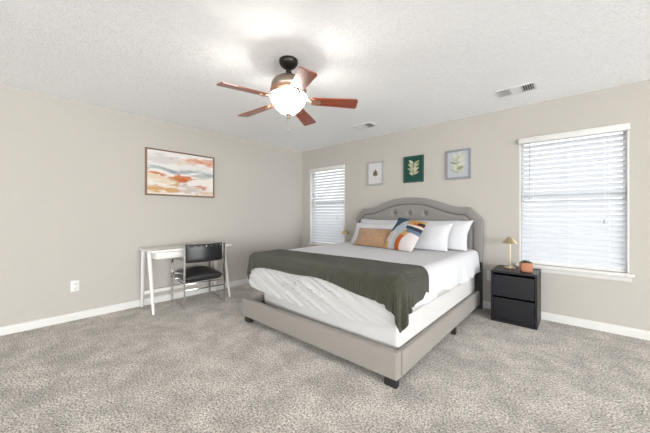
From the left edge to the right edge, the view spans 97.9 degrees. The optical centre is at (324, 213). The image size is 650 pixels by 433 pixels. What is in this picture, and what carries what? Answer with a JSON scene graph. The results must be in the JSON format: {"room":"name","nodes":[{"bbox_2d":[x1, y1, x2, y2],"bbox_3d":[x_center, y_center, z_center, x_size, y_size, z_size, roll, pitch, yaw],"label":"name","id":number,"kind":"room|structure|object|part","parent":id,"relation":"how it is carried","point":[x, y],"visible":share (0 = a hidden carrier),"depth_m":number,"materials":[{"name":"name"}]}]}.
{"room":"bedroom","nodes":[
{"label":"bedroom","id":0,"kind":"room"},
{"bbox_2d":[0,84,301,326],"bbox_3d":[-4.219,-0.036,1.656,0.140,2.440,11.140,0,0,42],"label":"wall","id":1,"kind":"structure","parent":0,"point":[74,204],"depth_m":3.35,"materials":[{"name":"grey paint"}]},
{"bbox_2d":[71,280,78,291],"bbox_3d":[-2.785,0.807,3.154,0.010,0.120,0.074,0,0,42],"label":"wall outlet","id":2,"kind":"object","parent":1,"relation":"attached to","point":[74,284],"visible":1,"depth_m":3.15,"materials":[{"name":"white plastic"}]},
{"bbox_2d":[0,278,248,335],"bbox_3d":[-4.114,1.142,1.656,0.016,0.084,11.000,0,0,42],"label":"baseboard","id":3,"kind":"structure","parent":1,"relation":"attached to","point":[14,328],"depth_m":3.29,"materials":[{"name":"grey paint"}]},
{"bbox_2d":[145,147,213,197],"bbox_3d":[-2.014,-0.551,3.998,0.038,0.616,0.924,0,0,42],"label":"framed painting","id":4,"kind":"object","parent":1,"relation":"attached to","point":[167,173],"visible":1,"depth_m":3.94,"materials":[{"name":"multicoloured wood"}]},
{"bbox_2d":[0,0,649,151],"bbox_3d":[0.361,-1.306,-2.329,12.280,0.100,11.280,0,0,42],"label":"ceiling","id":5,"kind":"structure","parent":0,"point":[407,64],"depth_m":2.25,"materials":[{"name":"white paint"}]},
{"bbox_2d":[216,55,357,131],"bbox_3d":[-0.327,-0.965,2.323,1.085,0.583,1.091,0,0,42],"label":"ceiling fan","id":6,"kind":"object","parent":5,"relation":"hanging from","point":[288,85],"visible":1,"depth_m":2.28,"materials":[{"name":"brown wood"}]},
{"bbox_3d":[-0.593,-0.915,2.089,0.380,0.008,0.128,-3,14,-38],"label":"blade","id":7,"kind":"part","parent":6,"relation":"part of","materials":[{"name":"brown wood"}]},
{"bbox_3d":[-0.611,-0.915,2.529,0.380,0.008,0.128,-3,10,34],"label":"blade","id":8,"kind":"part","parent":6,"relation":"part of","materials":[{"name":"brown wood"}]},
{"bbox_3d":[-0.169,-0.915,1.970,0.128,0.008,0.380,13,-2,-20],"label":"blade","id":9,"kind":"part","parent":6,"relation":"part of","materials":[{"name":"brown wood"}]},
{"bbox_3d":[-0.198,-0.915,2.682,0.128,0.008,0.380,-12,-6,15],"label":"blade","id":10,"kind":"part","parent":6,"relation":"part of","materials":[{"name":"brown wood"}]},
{"bbox_3d":[0.075,-0.915,2.337,0.380,0.008,0.128,3,-12,-2],"label":"blade","id":11,"kind":"part","parent":6,"relation":"part of","materials":[{"name":"brown wood"}]},
{"bbox_2d":[353,122,376,129],"bbox_3d":[0.574,-1.248,4.046,0.290,0.015,0.185,0,0,42],"label":"ceiling vent","id":12,"kind":"object","parent":5,"relation":"in","point":[366,125],"visible":1,"depth_m":4.03,"materials":[{"name":"white metal"}]},
{"bbox_2d":[496,82,536,96],"bbox_3d":[1.941,-1.248,2.869,0.323,0.015,0.195,0,0,42],"label":"ceiling vent","id":13,"kind":"object","parent":5,"relation":"in","point":[529,86],"visible":1,"depth_m":2.85,"materials":[{"name":"white metal"}]},
{"bbox_2d":[0,283,649,432],"bbox_3d":[0.361,1.214,-2.329,12.280,0.060,11.280,0,0,42],"label":"floor","id":14,"kind":"structure","parent":0,"point":[202,367],"depth_m":2.03,"materials":[{"name":"carpet"}]},
{"bbox_2d":[138,242,231,314],"bbox_3d":[-1.845,0.809,3.810,0.490,0.750,1.025,0,0,42],"label":"desk","id":15,"kind":"object","parent":14,"relation":"on","point":[170,251],"visible":0.78,"depth_m":3.55,"materials":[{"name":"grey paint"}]},
{"bbox_3d":[-2.305,0.822,3.576,0.103,0.724,0.047,0,0,42],"label":"leg","id":16,"kind":"part","parent":15,"relation":"part of","materials":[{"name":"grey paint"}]},
{"bbox_3d":[-2.071,0.822,3.368,0.188,0.724,0.047,0,0,42],"label":"leg","id":17,"kind":"part","parent":15,"relation":"part of","materials":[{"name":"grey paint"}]},
{"bbox_3d":[-1.701,0.505,3.679,0.018,0.078,0.894,0,0,42],"label":"drawer","id":18,"kind":"part","parent":15,"relation":"part of","materials":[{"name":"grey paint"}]},
{"bbox_3d":[-1.666,0.822,4.295,0.050,0.724,0.108,0,0,-37],"label":"leg","id":19,"kind":"part","parent":15,"relation":"part of","materials":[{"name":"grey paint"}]},
{"bbox_3d":[-1.431,0.822,4.086,0.190,0.724,0.048,0,0,37],"label":"leg","id":20,"kind":"part","parent":15,"relation":"part of","materials":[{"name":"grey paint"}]},
{"bbox_2d":[171,242,224,310],"bbox_3d":[-1.692,0.783,3.792,0.520,0.798,0.569,0,0,-43],"label":"chair","id":21,"kind":"object","parent":14,"relation":"on","point":[195,253],"visible":1,"depth_m":3.63,"materials":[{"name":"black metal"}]},
{"bbox_3d":[-1.890,0.786,3.637,0.020,0.794,0.523,0,0,-43],"label":"frame","id":22,"kind":"part","parent":21,"relation":"part of","materials":[{"name":"silver metal"}]},
{"bbox_3d":[-1.712,0.791,3.813,0.472,0.162,0.500,0,0,-43],"label":"seat","id":23,"kind":"part","parent":21,"relation":"part of","materials":[{"name":"black leather"}]},
{"bbox_3d":[-1.530,0.498,3.620,0.472,0.228,0.091,0,0,-43],"label":"backrest","id":24,"kind":"part","parent":21,"relation":"part of","materials":[{"name":"black leather"}]},
{"bbox_3d":[-1.526,0.786,3.980,0.020,0.794,0.523,0,0,-43],"label":"frame","id":25,"kind":"part","parent":21,"relation":"part of","materials":[{"name":"silver metal"}]},
{"bbox_2d":[242,197,483,388],"bbox_3d":[0.533,0.475,3.339,1.895,1.417,2.254,0,0,42],"label":"upholstered bed","id":26,"kind":"object","parent":14,"relation":"on","point":[391,363],"visible":0.48,"depth_m":2.63,"materials":[{"name":"grey fabric"}]},
{"bbox_3d":[-0.154,1.031,3.929,0.045,0.174,2.069,0,0,42],"label":"rail","id":27,"kind":"part","parent":26,"relation":"part of","materials":[{"name":"grey fabric"}]},
{"bbox_3d":[-0.198,1.031,2.534,1.875,0.186,0.070,0,0,42],"label":"footboard","id":28,"kind":"part","parent":26,"relation":"part of","materials":[{"name":"grey fabric"}]},
{"bbox_2d":[265,276,474,349],"bbox_3d":[0.565,0.881,3.311,1.680,0.245,2.025,0,0,42],"label":"box spring","id":29,"kind":"object","parent":26,"relation":"on","point":[425,315],"visible":0.23,"depth_m":2.38,"materials":[{"name":"grey fabric"}]},
{"bbox_2d":[249,268,447,326],"bbox_3d":[0.509,0.645,3.301,1.820,0.392,2.104,0,0,42],"label":"mattress","id":30,"kind":"object","parent":29,"relation":"on","point":[313,293],"visible":0.23,"depth_m":2.42,"materials":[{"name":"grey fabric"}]},
{"bbox_2d":[288,242,479,309],"bbox_3d":[0.532,0.588,3.327,1.898,0.295,1.995,0,0,42],"label":"sheet","id":31,"kind":"object","parent":30,"relation":"on","point":[450,268],"visible":0.51,"depth_m":2.98,"materials":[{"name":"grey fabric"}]},
{"bbox_2d":[247,249,428,332],"bbox_3d":[-0.024,0.618,2.697,1.915,0.397,0.536,0,0,42],"label":"throw blanket","id":32,"kind":"object","parent":31,"relation":"on","point":[399,287],"visible":1,"depth_m":2.21,"materials":[{"name":"green fabric"}]},
{"bbox_2d":[353,228,391,247],"bbox_3d":[0.643,0.316,3.809,0.580,0.235,0.198,0,0,44],"label":"lumbar pillow","id":33,"kind":"object","parent":31,"relation":"on","point":[374,237],"visible":0.91,"depth_m":3.76,"materials":[{"name":"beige fabric"}]},
{"bbox_2d":[350,223,395,242],"bbox_3d":[0.684,0.280,4.039,0.726,0.307,0.237,0,0,41],"label":"pillow","id":34,"kind":"object","parent":31,"relation":"on","point":[358,225],"visible":0.36,"depth_m":4.12,"materials":[{"name":"grey fabric"}]},
{"bbox_2d":[360,219,397,223],"bbox_3d":[0.818,0.257,4.203,0.874,0.351,0.271,0,0,42],"label":"pillow","id":35,"kind":"object","parent":31,"relation":"on","point":[370,221],"visible":0.14,"depth_m":4.28,"materials":[{"name":"grey fabric"}]},
{"bbox_2d":[383,217,427,251],"bbox_3d":[0.960,0.240,3.447,0.274,0.385,0.501,0,0,-28],"label":"throw pillow","id":36,"kind":"object","parent":31,"relation":"on","point":[405,234],"visible":1,"depth_m":3.36,"materials":[{"name":"fabric"}]},
{"bbox_2d":[414,223,453,250],"bbox_3d":[1.212,0.272,3.567,0.720,0.322,0.243,0,0,42],"label":"pillow","id":37,"kind":"object","parent":31,"relation":"on","point":[433,236],"visible":0.57,"depth_m":3.40,"materials":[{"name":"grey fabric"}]},
{"bbox_2d":[415,220,473,250],"bbox_3d":[1.424,0.257,3.660,0.863,0.353,0.272,0,0,42],"label":"pillow","id":38,"kind":"object","parent":31,"relation":"on","point":[457,238],"visible":0.38,"depth_m":3.44,"materials":[{"name":"grey fabric"}]},
{"bbox_3d":[1.247,0.183,4.137,1.890,0.832,0.105,0,0,42],"label":"headboard","id":39,"kind":"part","parent":26,"relation":"part of","materials":[{"name":"grey fabric"}]},
{"bbox_3d":[1.202,1.031,2.721,0.045,0.174,2.069,0,0,42],"label":"rail","id":40,"kind":"part","parent":26,"relation":"part of","materials":[{"name":"grey fabric"}]},
{"bbox_3d":[1.929,0.884,3.542,0.070,0.600,0.055,0,0,42],"label":"headboard post","id":41,"kind":"part","parent":26,"relation":"part of","materials":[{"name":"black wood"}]},
{"bbox_2d":[491,265,540,329],"bbox_3d":[2.133,0.904,3.159,0.414,0.560,0.410,0,0,42],"label":"nightstand","id":42,"kind":"object","parent":14,"relation":"on","point":[515,294],"visible":1,"depth_m":3.01,"materials":[{"name":"black wood"}]},
{"bbox_3d":[1.985,0.915,3.291,0.018,0.538,0.410,0,0,42],"label":"panel","id":43,"kind":"part","parent":42,"relation":"part of","materials":[{"name":"black wood"}]},
{"bbox_2d":[502,237,517,268],"bbox_3d":[2.131,0.446,3.259,0.160,0.357,0.160,0,0,42],"label":"table lamp","id":44,"kind":"object","parent":42,"relation":"on","point":[509,240],"visible":1,"depth_m":3.24,"materials":[{"name":"gold metal"}]},
{"bbox_3d":[2.131,0.450,3.259,0.011,0.312,0.011,0,0,42],"label":"stem","id":45,"kind":"part","parent":44,"relation":"part of","materials":[{"name":"gold metal"}]},
{"bbox_3d":[2.131,0.304,3.259,0.160,0.075,0.160,0,0,42],"label":"lamp shade","id":46,"kind":"part","parent":44,"relation":"part of","materials":[{"name":"gold metal"}]},
{"bbox_3d":[2.130,0.784,3.156,0.372,0.228,0.396,0,0,42],"label":"drawer","id":47,"kind":"part","parent":42,"relation":"part of","materials":[{"name":"black wood"}]},
{"bbox_3d":[2.130,1.030,3.156,0.372,0.228,0.396,0,0,42],"label":"drawer","id":48,"kind":"part","parent":42,"relation":"part of","materials":[{"name":"black wood"}]},
{"bbox_3d":[2.133,0.635,3.159,0.414,0.022,0.410,0,0,42],"label":"panel","id":49,"kind":"part","parent":42,"relation":"part of","materials":[{"name":"black wood"}]},
{"bbox_2d":[519,260,532,271],"bbox_3d":[2.165,0.563,3.048,0.120,0.123,0.120,0,0,30],"label":"potted succulent","id":50,"kind":"object","parent":42,"relation":"on","point":[524,266],"visible":1,"depth_m":3.01,"materials":[{"name":"orange ceramic"}]},
{"bbox_3d":[2.281,0.915,3.028,0.018,0.538,0.410,0,0,42],"label":"panel","id":51,"kind":"part","parent":42,"relation":"part of","materials":[{"name":"black wood"}]},
{"bbox_2d":[302,80,649,330],"bbox_3d":[4.065,-0.036,1.831,12.280,2.440,0.140,0,0,42],"label":"wall","id":52,"kind":"structure","parent":0,"point":[492,189],"depth_m":3.41,"materials":[{"name":"grey paint"}]},
{"bbox_2d":[307,168,344,246],"bbox_3d":[0.060,-0.101,5.366,0.939,1.521,0.177,0,0,42],"label":"window","id":53,"kind":"structure","parent":52,"relation":"in","point":[310,244],"depth_m":5.62,"materials":[{"name":"grey paint"}]},
{"bbox_3d":[0.044,0.593,5.347,0.939,0.026,0.127,0,0,42],"label":"sill","id":54,"kind":"part","parent":53,"relation":"part of","materials":[{"name":"grey paint"}]},
{"bbox_2d":[309,164,344,243],"bbox_3d":[0.041,-0.147,5.344,0.883,1.451,0.095,0,0,42],"label":"window blind","id":55,"kind":"object","parent":53,"relation":"attached to","point":[330,232],"visible":0.86,"depth_m":5.34,"materials":[{"name":"grey paint"}]},
{"bbox_2d":[367,160,383,185],"bbox_3d":[0.822,-0.656,4.611,0.304,0.390,0.022,0,0,42],"label":"framed print","id":56,"kind":"object","parent":52,"relation":"attached to","point":[375,170],"visible":1,"depth_m":4.61,"materials":[{"name":"grey paper"}]},
{"bbox_2d":[403,154,423,182],"bbox_3d":[1.306,-0.658,4.179,0.310,0.390,0.022,0,0,42],"label":"framed print","id":57,"kind":"object","parent":52,"relation":"attached to","point":[413,166],"visible":1,"depth_m":4.17,"materials":[{"name":"teal paper"}]},
{"bbox_2d":[446,148,470,179],"bbox_3d":[1.771,-0.656,3.766,0.310,0.390,0.022,0,0,42],"label":"framed print","id":58,"kind":"object","parent":52,"relation":"attached to","point":[458,162],"visible":1,"depth_m":3.76,"materials":[{"name":"grey paper"}]},
{"bbox_2d":[487,271,490,280],"bbox_3d":[2.055,0.774,3.521,0.074,0.120,0.010,0,0,42],"label":"wall outlet","id":59,"kind":"object","parent":52,"relation":"attached to","point":[488,272],"visible":0.66,"depth_m":3.53,"materials":[{"name":"grey plastic"}]},
{"bbox_2d":[483,301,649,340],"bbox_3d":[4.019,1.142,1.768,11.984,0.084,0.016,0,0,42],"label":"baseboard","id":60,"kind":"structure","parent":52,"relation":"attached to","point":[611,328],"depth_m":2.89,"materials":[{"name":"grey paint"}]},
{"bbox_2d":[515,130,634,281],"bbox_3d":[2.643,-0.101,3.066,0.949,1.521,0.177,0,0,42],"label":"window","id":61,"kind":"structure","parent":52,"relation":"in","point":[590,273],"depth_m":2.92,"materials":[{"name":"grey paint"}]},
{"bbox_2d":[518,123,629,272],"bbox_3d":[2.624,-0.147,3.044,0.893,1.451,0.095,0,0,42],"label":"window blind","id":62,"kind":"object","parent":61,"relation":"attached to","point":[590,247],"visible":0.98,"depth_m":3.02,"materials":[{"name":"grey paint"}]},
{"bbox_3d":[2.385,-0.122,3.237,0.002,1.373,0.004,0,0,42],"label":"ladder cord","id":63,"kind":"part","parent":62,"relation":"part of","materials":[{"name":"white fabric"}]},
{"bbox_3d":[2.640,0.568,3.062,0.853,0.020,0.042,0,0,42],"label":"rail","id":64,"kind":"part","parent":62,"relation":"part of","materials":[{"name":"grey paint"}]},
{"bbox_3d":[2.813,-0.376,2.848,0.003,0.870,0.004,0,0,42],"label":"lift cord","id":65,"kind":"part","parent":62,"relation":"part of","materials":[{"name":"white fabric"}]},
{"bbox_3d":[2.844,-0.122,2.829,0.002,1.373,0.004,0,0,42],"label":"ladder cord","id":66,"kind":"part","parent":62,"relation":"part of","materials":[{"name":"white fabric"}]},
{"bbox_3d":[2.627,0.593,3.047,0.949,0.026,0.127,0,0,42],"label":"sill","id":67,"kind":"part","parent":61,"relation":"part of","materials":[{"name":"grey paint"}]},
{"bbox_3d":[2.680,-0.201,3.107,0.815,0.060,0.057,0,0,42],"label":"meeting rail","id":68,"kind":"part","parent":61,"relation":"part of","materials":[{"name":"grey paint"}]}
]}

